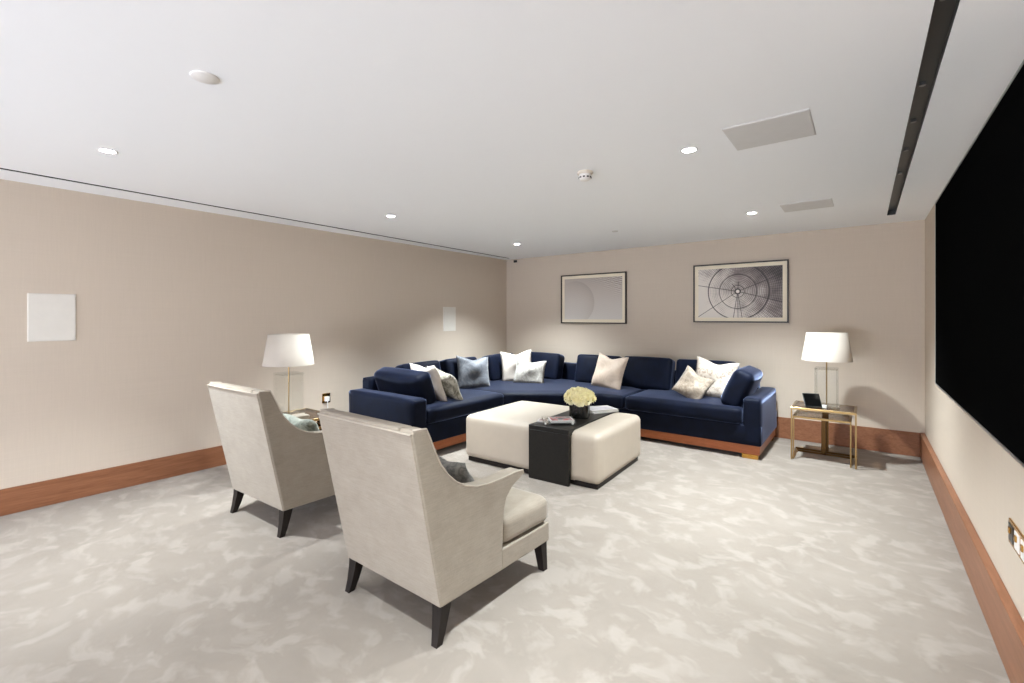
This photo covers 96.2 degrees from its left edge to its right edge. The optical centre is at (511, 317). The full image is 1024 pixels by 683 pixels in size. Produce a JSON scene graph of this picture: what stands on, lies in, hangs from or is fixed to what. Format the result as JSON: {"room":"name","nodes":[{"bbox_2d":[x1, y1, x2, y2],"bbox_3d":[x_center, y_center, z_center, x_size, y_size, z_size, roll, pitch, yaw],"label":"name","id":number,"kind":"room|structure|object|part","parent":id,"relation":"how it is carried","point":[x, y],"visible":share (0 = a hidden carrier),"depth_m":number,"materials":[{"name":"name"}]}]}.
{"room":"home media room","nodes":[
{"label":"home media room","id":0,"kind":"room"},
{"bbox_2d":[0,179,506,488],"bbox_3d":[-3.128,0.120,4.060,0.100,2.600,10.034,0,0,37],"label":"wall","id":1,"kind":"structure","parent":0,"point":[172,302],"depth_m":4.15,"materials":[{"name":"beige paint"}]},
{"bbox_2d":[27,293,75,341],"bbox_3d":[-3.496,0.000,3.491,0.009,0.360,0.265,0,0,37],"label":"wall speaker","id":2,"kind":"object","parent":1,"relation":"attached to","point":[50,317],"visible":1,"depth_m":3.48,"materials":[{"name":"plastic"}]},
{"bbox_2d":[0,445,226,515],"bbox_3d":[-3.081,1.325,4.024,0.018,0.190,9.834,0,0,37],"label":"baseboard","id":3,"kind":"structure","parent":1,"relation":"attached to","point":[16,499],"depth_m":3.71,"materials":[{"name":"brown wood"}]},
{"bbox_2d":[0,168,505,257],"bbox_3d":[-2.878,-1.031,3.784,0.070,0.078,9.706,0,0,36],"label":"trim","id":4,"kind":"structure","parent":1,"relation":"attached to","point":[0,168],"depth_m":4.04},
{"bbox_2d":[322,393,329,407],"bbox_3d":[-2.138,0.942,5.204,0.064,0.169,0.138,0,0,10],"label":"wall socket","id":5,"kind":"object","parent":1,"relation":"attached to","point":[326,396],"visible":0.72,"depth_m":5.21,"materials":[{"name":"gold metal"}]},
{"bbox_3d":[-2.133,0.925,5.269,0.006,0.110,0.100,0,0,38],"label":"plate","id":6,"kind":"part","parent":5,"relation":"part of","materials":[{"name":"gold metal"}]},
{"bbox_2d":[443,307,455,330],"bbox_3d":[-0.930,0.024,6.835,0.009,0.358,0.259,0,0,37],"label":"wall speaker","id":7,"kind":"object","parent":1,"relation":"attached to","point":[449,313],"visible":1,"depth_m":6.83,"materials":[{"name":"plastic"}]},
{"bbox_2d":[0,437,1009,682],"bbox_3d":[-0.905,1.470,2.355,5.703,0.100,10.034,0,0,37],"label":"floor","id":8,"kind":"structure","parent":0,"point":[691,564],"depth_m":2.38,"materials":[{"name":"carpet"}]},
{"bbox_2d":[207,382,334,537],"bbox_3d":[-1.575,0.937,3.433,0.764,0.966,0.997,0,0,35],"label":"armchair","id":9,"kind":"object","parent":8,"relation":"on","point":[272,461],"visible":0.84,"depth_m":3.05,"materials":[{"name":"fabric"}]},
{"bbox_3d":[-2.009,1.333,3.365,0.063,0.175,0.088,0,0,35],"label":"leg","id":10,"kind":"part","parent":9,"relation":"part of","materials":[{"name":"brown wood"}]},
{"bbox_3d":[-1.905,0.859,3.515,0.091,0.801,0.735,0,0,33],"label":"arm","id":11,"kind":"part","parent":9,"relation":"part of","materials":[{"name":"fabric"}]},
{"bbox_3d":[-1.490,1.333,3.002,0.063,0.175,0.088,0,0,35],"label":"leg","id":12,"kind":"part","parent":9,"relation":"part of","materials":[{"name":"brown wood"}]},
{"bbox_3d":[-1.385,0.859,3.151,0.091,0.801,0.735,0,0,37],"label":"arm","id":13,"kind":"part","parent":9,"relation":"part of","materials":[{"name":"fabric"}]},
{"bbox_2d":[283,413,318,431],"bbox_3d":[-1.545,0.866,3.408,0.455,0.287,0.209,0,0,30],"label":"cushion","id":14,"kind":"object","parent":9,"relation":"on","point":[309,425],"visible":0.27,"depth_m":3.28,"materials":[{"name":"white fabric"}]},
{"bbox_2d":[282,408,321,430],"bbox_3d":[-1.952,1.157,4.208,0.530,0.525,0.440,0,0,37],"label":"side table","id":15,"kind":"object","parent":8,"relation":"on","point":[314,416],"visible":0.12,"depth_m":4.33,"materials":[{"name":"gold metal"}]},
{"bbox_2d":[262,333,313,412],"bbox_3d":[-2.044,0.524,4.203,0.432,0.742,0.432,0,0,37],"label":"table lamp","id":16,"kind":"object","parent":15,"relation":"on","point":[292,349],"visible":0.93,"depth_m":4.05,"materials":[{"name":"white fabric"}]},
{"bbox_3d":[-2.044,0.293,4.203,0.432,0.280,0.432,0,0,38],"label":"lamp shade","id":17,"kind":"part","parent":16,"relation":"part of","materials":[{"name":"fabric"}]},
{"bbox_3d":[-2.044,0.623,4.203,0.012,0.500,0.012,0,0,38],"label":"stem","id":18,"kind":"part","parent":16,"relation":"part of","materials":[{"name":"gold metal"}]},
{"bbox_3d":[-1.952,0.901,4.208,0.486,0.008,0.396,0,0,38],"label":"glass","id":19,"kind":"part","parent":15,"relation":"part of","materials":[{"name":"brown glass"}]},
{"bbox_3d":[-1.952,0.906,4.208,0.530,0.022,0.440,0,0,38],"label":"frame","id":20,"kind":"part","parent":15,"relation":"part of","materials":[{"name":"gold metal"}]},
{"bbox_2d":[317,408,548,648],"bbox_3d":[-0.383,0.937,2.450,0.764,0.966,0.997,0,0,37],"label":"armchair","id":21,"kind":"object","parent":8,"relation":"on","point":[436,536],"visible":0.98,"depth_m":2.10,"materials":[{"name":"fabric"}]},
{"bbox_3d":[-0.819,1.333,2.401,0.063,0.175,0.088,0,0,38],"label":"leg","id":22,"kind":"part","parent":21,"relation":"part of","materials":[{"name":"brown wood"}]},
{"bbox_3d":[-0.709,0.859,2.546,0.091,0.801,0.735,0,0,36],"label":"arm","id":23,"kind":"part","parent":21,"relation":"part of","materials":[{"name":"fabric"}]},
{"bbox_3d":[-0.317,1.333,2.015,0.063,0.175,0.088,0,0,38],"label":"leg","id":24,"kind":"part","parent":21,"relation":"part of","materials":[{"name":"brown wood"}]},
{"bbox_2d":[438,455,473,482],"bbox_3d":[-0.350,0.855,2.386,0.425,0.310,0.196,0,0,40],"label":"cushion","id":25,"kind":"object","parent":21,"relation":"on","point":[458,471],"visible":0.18,"depth_m":2.23,"materials":[{"name":"grey fabric"}]},
{"bbox_3d":[-0.206,0.859,2.159,0.091,0.801,0.735,0,0,39],"label":"arm","id":26,"kind":"part","parent":21,"relation":"part of","materials":[{"name":"fabric"}]},
{"bbox_2d":[471,475,546,542],"bbox_3d":[-0.208,1.084,2.678,0.764,0.181,0.421,0,0,38],"label":"seat cushion","id":27,"kind":"object","parent":21,"relation":"on","point":[524,515],"depth_m":2.47,"materials":[{"name":"fabric"}]},
{"bbox_3d":[-0.213,1.212,2.671,0.757,0.107,0.412,0,0,38],"label":"seat","id":28,"kind":"part","parent":21,"relation":"part of","materials":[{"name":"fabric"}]},
{"bbox_3d":[0.158,1.340,2.589,0.063,0.160,0.053,0,0,38],"label":"leg","id":29,"kind":"part","parent":21,"relation":"part of","materials":[{"name":"brown wood"}]},
{"bbox_2d":[466,401,639,489],"bbox_3d":[0.408,1.188,4.565,1.458,0.465,1.028,0,0,35],"label":"ottoman","id":30,"kind":"object","parent":8,"relation":"on","point":[601,449],"visible":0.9,"depth_m":4.23,"materials":[{"name":"beige fabric"}]},
{"bbox_3d":[0.137,1.174,4.755,0.796,0.438,1.028,0,0,35],"label":"upholstered seat","id":31,"kind":"part","parent":30,"relation":"part of","materials":[{"name":"leather"}]},
{"bbox_2d":[529,409,618,486],"bbox_3d":[0.629,1.184,4.410,0.398,0.472,1.110,0,0,35],"label":"table","id":32,"kind":"object","parent":30,"relation":"on","point":[549,444],"visible":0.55,"depth_m":3.96,"materials":[{"name":"black wood"}]},
{"bbox_2d":[537,419,548,422],"bbox_3d":[0.286,0.942,4.192,0.100,0.013,0.090,0,0,18],"label":"booklet","id":33,"kind":"object","parent":32,"relation":"on","point":[538,420],"visible":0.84,"depth_m":4.16,"materials":[{"name":"white paper"}]},
{"bbox_3d":[0.320,1.204,3.970,0.398,0.432,0.035,0,0,35],"label":"panel","id":34,"kind":"part","parent":32,"relation":"part of","materials":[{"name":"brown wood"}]},
{"bbox_2d":[569,404,589,418],"bbox_3d":[0.644,0.873,4.371,0.180,0.150,0.180,0,0,17],"label":"flower vase","id":35,"kind":"object","parent":32,"relation":"on","point":[575,412],"visible":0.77,"depth_m":4.29,"materials":[{"name":"black glass"}]},
{"bbox_2d":[564,386,596,406],"bbox_3d":[0.644,0.776,4.375,0.299,0.235,0.311,0,0,37],"label":"bouquet","id":36,"kind":"object","parent":35,"relation":"in","point":[578,396],"visible":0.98,"depth_m":4.28,"materials":[{"name":"beige plant"}]},
{"bbox_2d":[590,410,618,413],"bbox_3d":[0.892,0.942,4.654,0.300,0.013,0.215,0,0,-25],"label":"magazine","id":37,"kind":"object","parent":32,"relation":"on","point":[617,410],"visible":0.36,"depth_m":4.55,"materials":[{"name":"white paper"}]},
{"bbox_2d":[590,405,617,411],"bbox_3d":[0.894,0.927,4.664,0.290,0.015,0.210,0,0,-19],"label":"magazine","id":38,"kind":"object","parent":37,"relation":"on","point":[605,407],"visible":0.79,"depth_m":4.63,"materials":[{"name":"white paper"}]},
{"bbox_2d":[590,406,614,409],"bbox_3d":[0.894,0.920,4.664,0.266,0.001,0.182,0,0,-18],"label":"picture","id":39,"kind":"object","parent":38,"relation":"on","point":[591,407],"depth_m":4.64},
{"bbox_3d":[0.415,0.931,4.138,0.280,0.034,0.210,0,0,-1],"label":"acrylic tray","id":40,"kind":"object","parent":32,"relation":"on","visible":0},
{"bbox_2d":[548,417,574,422],"bbox_3d":[0.440,0.921,4.130,0.210,0.019,0.165,0,0,-7],"label":"magazine","id":41,"kind":"object","parent":40,"relation":"in","point":[551,419],"visible":1,"depth_m":4.10,"materials":[{"name":"white paper"}]},
{"bbox_2d":[549,417,571,420],"bbox_3d":[0.440,0.912,4.130,0.186,0.001,0.137,0,0,-6],"label":"picture","id":42,"kind":"object","parent":41,"relation":"on","point":[550,418],"depth_m":4.12},
{"bbox_3d":[0.900,1.174,4.221,0.258,0.438,1.028,0,0,35],"label":"upholstered seat","id":43,"kind":"part","parent":30,"relation":"part of","materials":[{"name":"leather"}]},
{"bbox_2d":[349,352,776,459],"bbox_3d":[0.621,0.967,5.267,3.818,0.907,3.168,0,0,37],"label":"sofa","id":44,"kind":"object","parent":8,"relation":"on","point":[665,414],"visible":0.57,"depth_m":5.13,"materials":[{"name":"blue fabric"}]},
{"bbox_3d":[-0.775,0.990,6.456,0.150,0.600,2.980,0,0,38],"label":"frame","id":45,"kind":"part","parent":44,"relation":"part of","materials":[{"name":"blue fabric"}]},
{"bbox_3d":[-1.353,1.052,4.907,1.123,0.491,0.194,0,0,38],"label":"arm","id":46,"kind":"part","parent":44,"relation":"part of","materials":[{"name":"blue fabric"}]},
{"bbox_2d":[374,367,435,404],"bbox_3d":[-1.195,0.769,5.095,0.800,0.407,0.311,0,0,39],"label":"velvet cushion","id":47,"kind":"object","parent":44,"relation":"on","point":[415,383],"visible":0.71,"depth_m":4.91,"materials":[{"name":"blue fabric"}]},
{"bbox_2d":[395,360,440,369],"bbox_3d":[-1.137,0.754,5.662,0.252,0.404,0.604,-17,-11,36],"label":"cushion","id":48,"kind":"object","parent":44,"relation":"on","point":[436,363],"depth_m":5.63,"materials":[{"name":"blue fabric"}]},
{"bbox_2d":[410,363,447,401],"bbox_3d":[-0.924,0.718,5.085,0.460,0.420,0.252,0,0,43],"label":"cushion","id":49,"kind":"object","parent":44,"relation":"on","point":[440,394],"visible":0.48,"depth_m":4.94,"materials":[{"name":"beige fabric"}]},
{"bbox_2d":[427,366,462,399],"bbox_3d":[-0.752,0.754,5.173,0.459,0.406,0.290,0,0,39],"label":"cushion","id":50,"kind":"object","parent":44,"relation":"on","point":[449,382],"visible":0.61,"depth_m":5.04,"materials":[{"name":"beige fabric"}]},
{"bbox_2d":[439,357,476,381],"bbox_3d":[-0.709,0.752,6.215,0.259,0.404,0.621,-17,-11,36],"label":"cushion","id":51,"kind":"object","parent":44,"relation":"on","point":[449,366],"depth_m":5.98,"materials":[{"name":"blue fabric"}]},
{"bbox_2d":[426,388,503,423],"bbox_3d":[-0.849,1.007,5.429,1.016,0.202,1.251,0,0,38],"label":"seat cushion","id":52,"kind":"object","parent":44,"relation":"on","point":[475,400],"depth_m":5.06,"materials":[{"name":"blue fabric"}]},
{"bbox_2d":[456,356,489,387],"bbox_3d":[-0.510,0.721,6.054,0.479,0.442,0.198,0,0,-24],"label":"cushion","id":53,"kind":"object","parent":44,"relation":"on","point":[471,373],"visible":0.98,"depth_m":5.99,"materials":[{"name":"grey fabric"}]},
{"bbox_2d":[483,353,512,380],"bbox_3d":[-0.186,0.752,6.898,0.254,0.402,0.602,-17,-11,36],"label":"cushion","id":54,"kind":"object","parent":44,"relation":"on","point":[494,360],"depth_m":6.65,"materials":[{"name":"blue fabric"}]},
{"bbox_2d":[500,350,530,380],"bbox_3d":[0.068,0.705,6.635,0.493,0.476,0.177,0,0,1],"label":"cushion","id":55,"kind":"object","parent":44,"relation":"on","point":[508,360],"visible":0.66,"depth_m":6.59,"materials":[{"name":"white fabric"}]},
{"bbox_2d":[513,359,546,382],"bbox_3d":[0.252,0.764,6.461,0.456,0.356,0.192,0,0,15],"label":"cushion","id":56,"kind":"object","parent":44,"relation":"on","point":[526,372],"visible":0.98,"depth_m":6.40,"materials":[{"name":"white fabric"}]},
{"bbox_2d":[531,352,564,378],"bbox_3d":[0.482,0.746,7.000,0.621,0.414,0.255,0,-14,38],"label":"cushion","id":57,"kind":"object","parent":44,"relation":"on","point":[555,365],"depth_m":6.82,"materials":[{"name":"blue fabric"}]},
{"bbox_2d":[465,378,644,408],"bbox_3d":[0.485,1.000,6.156,2.215,0.180,1.622,0,0,38],"label":"seat cushion","id":58,"kind":"object","parent":44,"relation":"on","point":[552,391],"depth_m":5.74,"materials":[{"name":"blue fabric"}]},
{"bbox_3d":[0.622,1.185,5.271,3.810,0.200,3.160,0,0,38],"label":"seat","id":59,"kind":"part","parent":44,"relation":"part of","materials":[{"name":"blue fabric"}]},
{"bbox_2d":[575,354,622,382],"bbox_3d":[1.228,0.743,6.429,0.682,0.423,0.254,0,-14,38],"label":"cushion","id":60,"kind":"object","parent":44,"relation":"on","point":[586,364],"depth_m":6.43,"materials":[{"name":"blue fabric"}]},
{"bbox_2d":[591,352,628,389],"bbox_3d":[1.275,0.709,6.001,0.217,0.469,0.539,0,0,-43],"label":"cushion","id":61,"kind":"object","parent":44,"relation":"on","point":[608,373],"visible":0.98,"depth_m":5.92,"materials":[{"name":"beige fabric"}]},
{"bbox_2d":[621,356,675,389],"bbox_3d":[1.777,0.738,6.011,0.660,0.435,0.255,0,-14,38],"label":"cushion","id":62,"kind":"object","parent":44,"relation":"on","point":[640,373],"depth_m":5.89,"materials":[{"name":"blue fabric"}]},
{"bbox_3d":[1.530,0.990,6.471,3.490,0.600,0.150,0,0,38],"label":"frame","id":63,"kind":"part","parent":44,"relation":"part of","materials":[{"name":"blue fabric"}]},
{"bbox_2d":[625,389,742,423],"bbox_3d":[2.091,1.009,5.377,1.263,0.206,0.935,0,0,38],"label":"seat cushion","id":64,"kind":"object","parent":44,"relation":"on","point":[664,404],"depth_m":5.05,"materials":[{"name":"blue fabric"}]},
{"bbox_2d":[672,366,714,398],"bbox_3d":[2.051,0.768,5.205,0.459,0.436,0.184,0,0,31],"label":"cushion","id":65,"kind":"object","parent":44,"relation":"on","point":[691,385],"visible":0.95,"depth_m":5.16,"materials":[{"name":"beige fabric"}]},
{"bbox_2d":[675,359,739,383],"bbox_3d":[2.356,0.738,5.567,0.701,0.435,0.254,0,-14,38],"label":"cushion","id":66,"kind":"object","parent":44,"relation":"on","point":[681,364],"depth_m":5.64,"materials":[{"name":"blue fabric"}]},
{"bbox_2d":[696,356,739,397],"bbox_3d":[2.332,0.707,5.286,0.514,0.499,0.196,0,0,32],"label":"cushion","id":67,"kind":"object","parent":44,"relation":"on","point":[721,374],"visible":0.58,"depth_m":5.22,"materials":[{"name":"white fabric"}]},
{"bbox_2d":[721,365,762,406],"bbox_3d":[2.513,0.756,5.002,0.340,0.434,0.629,0,0,39],"label":"velvet cushion","id":68,"kind":"object","parent":44,"relation":"on","point":[744,382],"visible":0.9,"depth_m":4.76,"materials":[{"name":"blue fabric"}]},
{"bbox_3d":[2.711,1.053,5.004,0.181,0.492,1.042,0,0,38],"label":"arm","id":69,"kind":"part","parent":44,"relation":"part of","materials":[{"name":"blue fabric"}]},
{"bbox_2d":[793,410,851,467],"bbox_3d":[3.121,1.202,4.614,0.475,0.435,0.360,0,0,37],"label":"table","id":70,"kind":"object","parent":8,"relation":"on","point":[840,418],"visible":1,"depth_m":4.62,"materials":[{"name":"gold metal"}]},
{"bbox_3d":[2.831,1.212,4.616,0.012,0.415,0.012,0,0,38],"label":"leg","id":71,"kind":"part","parent":70,"relation":"part of","materials":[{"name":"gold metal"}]},
{"bbox_3d":[3.121,0.995,4.614,0.475,0.020,0.360,0,0,38],"label":"frame","id":72,"kind":"part","parent":70,"relation":"part of","materials":[{"name":"gold metal"}]},
{"bbox_3d":[3.121,0.991,4.614,0.435,0.008,0.320,0,0,38],"label":"glass","id":73,"kind":"part","parent":70,"relation":"part of","materials":[{"name":"clear glass"}]},
{"bbox_3d":[3.218,1.410,4.740,0.475,0.020,0.018,0,0,38],"label":"rail","id":74,"kind":"part","parent":70,"relation":"part of","materials":[{"name":"brown metal"}]},
{"bbox_3d":[3.216,1.212,4.738,0.040,0.415,0.014,0,0,38],"label":"post","id":75,"kind":"part","parent":70,"relation":"part of","materials":[{"name":"brown metal"}]},
{"bbox_3d":[3.199,1.212,4.335,0.012,0.415,0.012,0,0,38],"label":"leg","id":76,"kind":"part","parent":70,"relation":"part of","materials":[{"name":"gold metal"}]},
{"bbox_2d":[791,400,856,469],"bbox_3d":[3.140,1.157,4.618,0.530,0.525,0.440,0,0,37],"label":"side table","id":77,"kind":"object","parent":8,"relation":"on","point":[831,408],"visible":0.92,"depth_m":4.59,"materials":[{"name":"gold metal"}]},
{"bbox_3d":[2.805,1.169,4.606,0.013,0.503,0.013,0,0,38],"label":"leg","id":78,"kind":"part","parent":77,"relation":"part of","materials":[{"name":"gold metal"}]},
{"bbox_2d":[802,393,826,407],"bbox_3d":[3.018,0.830,4.583,0.185,0.129,0.106,0,0,15],"label":"tablet","id":79,"kind":"object","parent":77,"relation":"on","point":[810,401],"visible":1,"depth_m":4.58,"materials":[{"name":"black glass"}]},
{"bbox_3d":[3.002,0.825,4.589,0.136,0.134,0.001,0,-36,16],"label":"glass","id":80,"kind":"part","parent":79,"relation":"part of","materials":[{"name":"black glass"}]},
{"bbox_3d":[3.140,0.906,4.618,0.530,0.022,0.440,0,0,38],"label":"frame","id":81,"kind":"part","parent":77,"relation":"part of","materials":[{"name":"gold metal"}]},
{"bbox_3d":[3.140,0.901,4.618,0.486,0.008,0.396,0,0,38],"label":"glass","id":82,"kind":"part","parent":77,"relation":"part of","materials":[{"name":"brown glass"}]},
{"bbox_3d":[3.261,1.405,4.776,0.530,0.030,0.026,0,0,38],"label":"rail","id":83,"kind":"part","parent":77,"relation":"part of","materials":[{"name":"brown metal"}]},
{"bbox_3d":[3.261,1.153,4.776,0.056,0.473,0.018,0,0,38],"label":"post","id":84,"kind":"part","parent":77,"relation":"part of","materials":[{"name":"brown metal"}]},
{"bbox_2d":[801,332,852,407],"bbox_3d":[3.162,0.524,4.614,0.432,0.742,0.432,0,0,37],"label":"table lamp","id":85,"kind":"object","parent":77,"relation":"on","point":[826,347],"visible":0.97,"depth_m":4.48,"materials":[{"name":"white fabric"}]},
{"bbox_3d":[3.162,0.623,4.614,0.012,0.500,0.012,0,0,38],"label":"stem","id":86,"kind":"part","parent":85,"relation":"part of","materials":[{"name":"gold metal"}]},
{"bbox_3d":[3.162,0.697,4.614,0.190,0.353,0.190,0,0,38],"label":"glass","id":87,"kind":"part","parent":85,"relation":"part of","materials":[{"name":"glass"}]},
{"bbox_3d":[3.162,0.512,4.614,0.190,0.015,0.190,0,0,38],"label":"cap plate","id":88,"kind":"part","parent":85,"relation":"part of","materials":[{"name":"clear plastic"}]},
{"bbox_3d":[3.162,0.293,4.614,0.432,0.280,0.432,0,0,38],"label":"lamp shade","id":89,"kind":"part","parent":85,"relation":"part of","materials":[{"name":"fabric"}]},
{"bbox_3d":[3.215,1.169,4.291,0.013,0.503,0.013,0,0,38],"label":"leg","id":90,"kind":"part","parent":77,"relation":"part of","materials":[{"name":"gold metal"}]},
{"bbox_2d":[0,0,1023,259],"bbox_3d":[-0.905,-0.988,2.355,5.503,0.010,9.834,0,0,37],"label":"ceiling","id":91,"kind":"structure","parent":0,"point":[472,124],"depth_m":2.19,"materials":[{"name":"paint"}]},
{"bbox_2d":[97,148,118,153],"bbox_3d":[-2.404,-0.995,2.730,0.098,0.018,0.098,0,0,37],"label":"recessed light","id":92,"kind":"object","parent":91,"relation":"in","point":[104,150],"visible":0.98,"depth_m":2.73,"materials":[{"name":"white"}]},
{"bbox_2d":[577,170,592,181],"bbox_3d":[0.497,-0.962,3.125,0.104,0.057,0.104,0,0,37],"label":"smoke detector","id":93,"kind":"object","parent":91,"relation":"attached to","point":[584,175],"visible":1,"depth_m":3.09,"materials":[{"name":"white paint"}]},
{"bbox_3d":[0.497,-0.981,3.125,0.104,0.018,0.104,0,0,38],"label":"plate","id":94,"kind":"part","parent":93,"relation":"part of","materials":[{"name":"white plastic"}]},
{"bbox_2d":[680,147,697,153],"bbox_3d":[1.047,-0.995,2.715,0.098,0.018,0.098,0,0,37],"label":"recessed light","id":95,"kind":"object","parent":91,"relation":"in","point":[688,149],"visible":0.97,"depth_m":2.71,"materials":[{"name":"white"}]},
{"bbox_2d":[721,109,815,150],"bbox_3d":[1.372,-0.987,2.445,0.390,0.006,0.385,0,0,37],"label":"ceiling speaker","id":96,"kind":"object","parent":91,"relation":"attached to","point":[799,124],"visible":1,"depth_m":2.42,"materials":[{"name":"fabric"}]},
{"bbox_2d":[780,198,833,211],"bbox_3d":[2.609,-0.987,4.061,0.380,0.006,0.345,0,0,37],"label":"ceiling speaker","id":97,"kind":"object","parent":91,"relation":"attached to","point":[823,203],"visible":1,"depth_m":4.04,"materials":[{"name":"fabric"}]},
{"bbox_2d":[887,0,959,214],"bbox_3d":[0.821,-1.016,0.731,0.071,0.048,9.360,0,0,37],"label":"trim","id":98,"kind":"structure","parent":91,"relation":"attached to","point":[944,11],"depth_m":2.02,"materials":[{"name":"black metal"}]},
{"bbox_2d":[507,220,924,432],"bbox_3d":[2.158,0.120,6.265,5.603,2.600,0.100,0,0,37],"label":"wall","id":99,"kind":"structure","parent":0,"point":[866,283],"depth_m":5.36,"materials":[{"name":"beige paint"}]},
{"bbox_2d":[561,271,626,323],"bbox_3d":[1.208,-0.282,6.905,1.086,0.749,0.036,0,0,37],"label":"framed picture","id":100,"kind":"object","parent":99,"relation":"attached to","point":[596,298],"visible":1,"depth_m":6.87,"materials":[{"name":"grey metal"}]},
{"bbox_2d":[693,259,788,322],"bbox_3d":[2.803,-0.307,5.682,1.074,0.742,0.036,0,0,37],"label":"framed picture","id":101,"kind":"object","parent":99,"relation":"attached to","point":[755,291],"visible":1,"depth_m":5.66,"materials":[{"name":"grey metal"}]},
{"bbox_2d":[774,417,919,456],"bbox_3d":[2.030,1.298,6.288,5.335,0.245,0.018,0,0,37],"label":"baseboard","id":102,"kind":"structure","parent":99,"relation":"attached to","point":[868,438],"depth_m":4.97,"materials":[{"name":"brown wood"}]},
{"bbox_2d":[925,204,1023,620],"bbox_3d":[1.237,0.120,0.711,0.122,2.600,9.834,0,0,37],"label":"wall","id":103,"kind":"structure","parent":0,"point":[988,482],"depth_m":2.54,"materials":[{"name":"beige paint"}]},
{"bbox_2d":[920,432,1023,682],"bbox_3d":[1.174,1.295,0.759,0.038,0.250,9.834,0,0,37],"label":"baseboard","id":104,"kind":"structure","parent":103,"relation":"attached to","point":[1005,624],"depth_m":2.24,"materials":[{"name":"brown wood"}]},
{"bbox_2d":[935,60,1023,467],"bbox_3d":[2.414,-0.178,2.402,0.070,1.357,2.540,0,0,37],"label":"television","id":105,"kind":"object","parent":103,"relation":"attached to","point":[979,212],"visible":1,"depth_m":2.00,"materials":[{"name":"black glass"}]},
{"bbox_2d":[1008,518,1023,563],"bbox_3d":[1.994,0.890,1.810,0.016,0.100,0.300,0,0,37],"label":"wall socket","id":106,"kind":"object","parent":103,"relation":"attached to","point":[1016,538],"visible":1,"depth_m":1.82,"materials":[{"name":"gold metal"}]}
]}

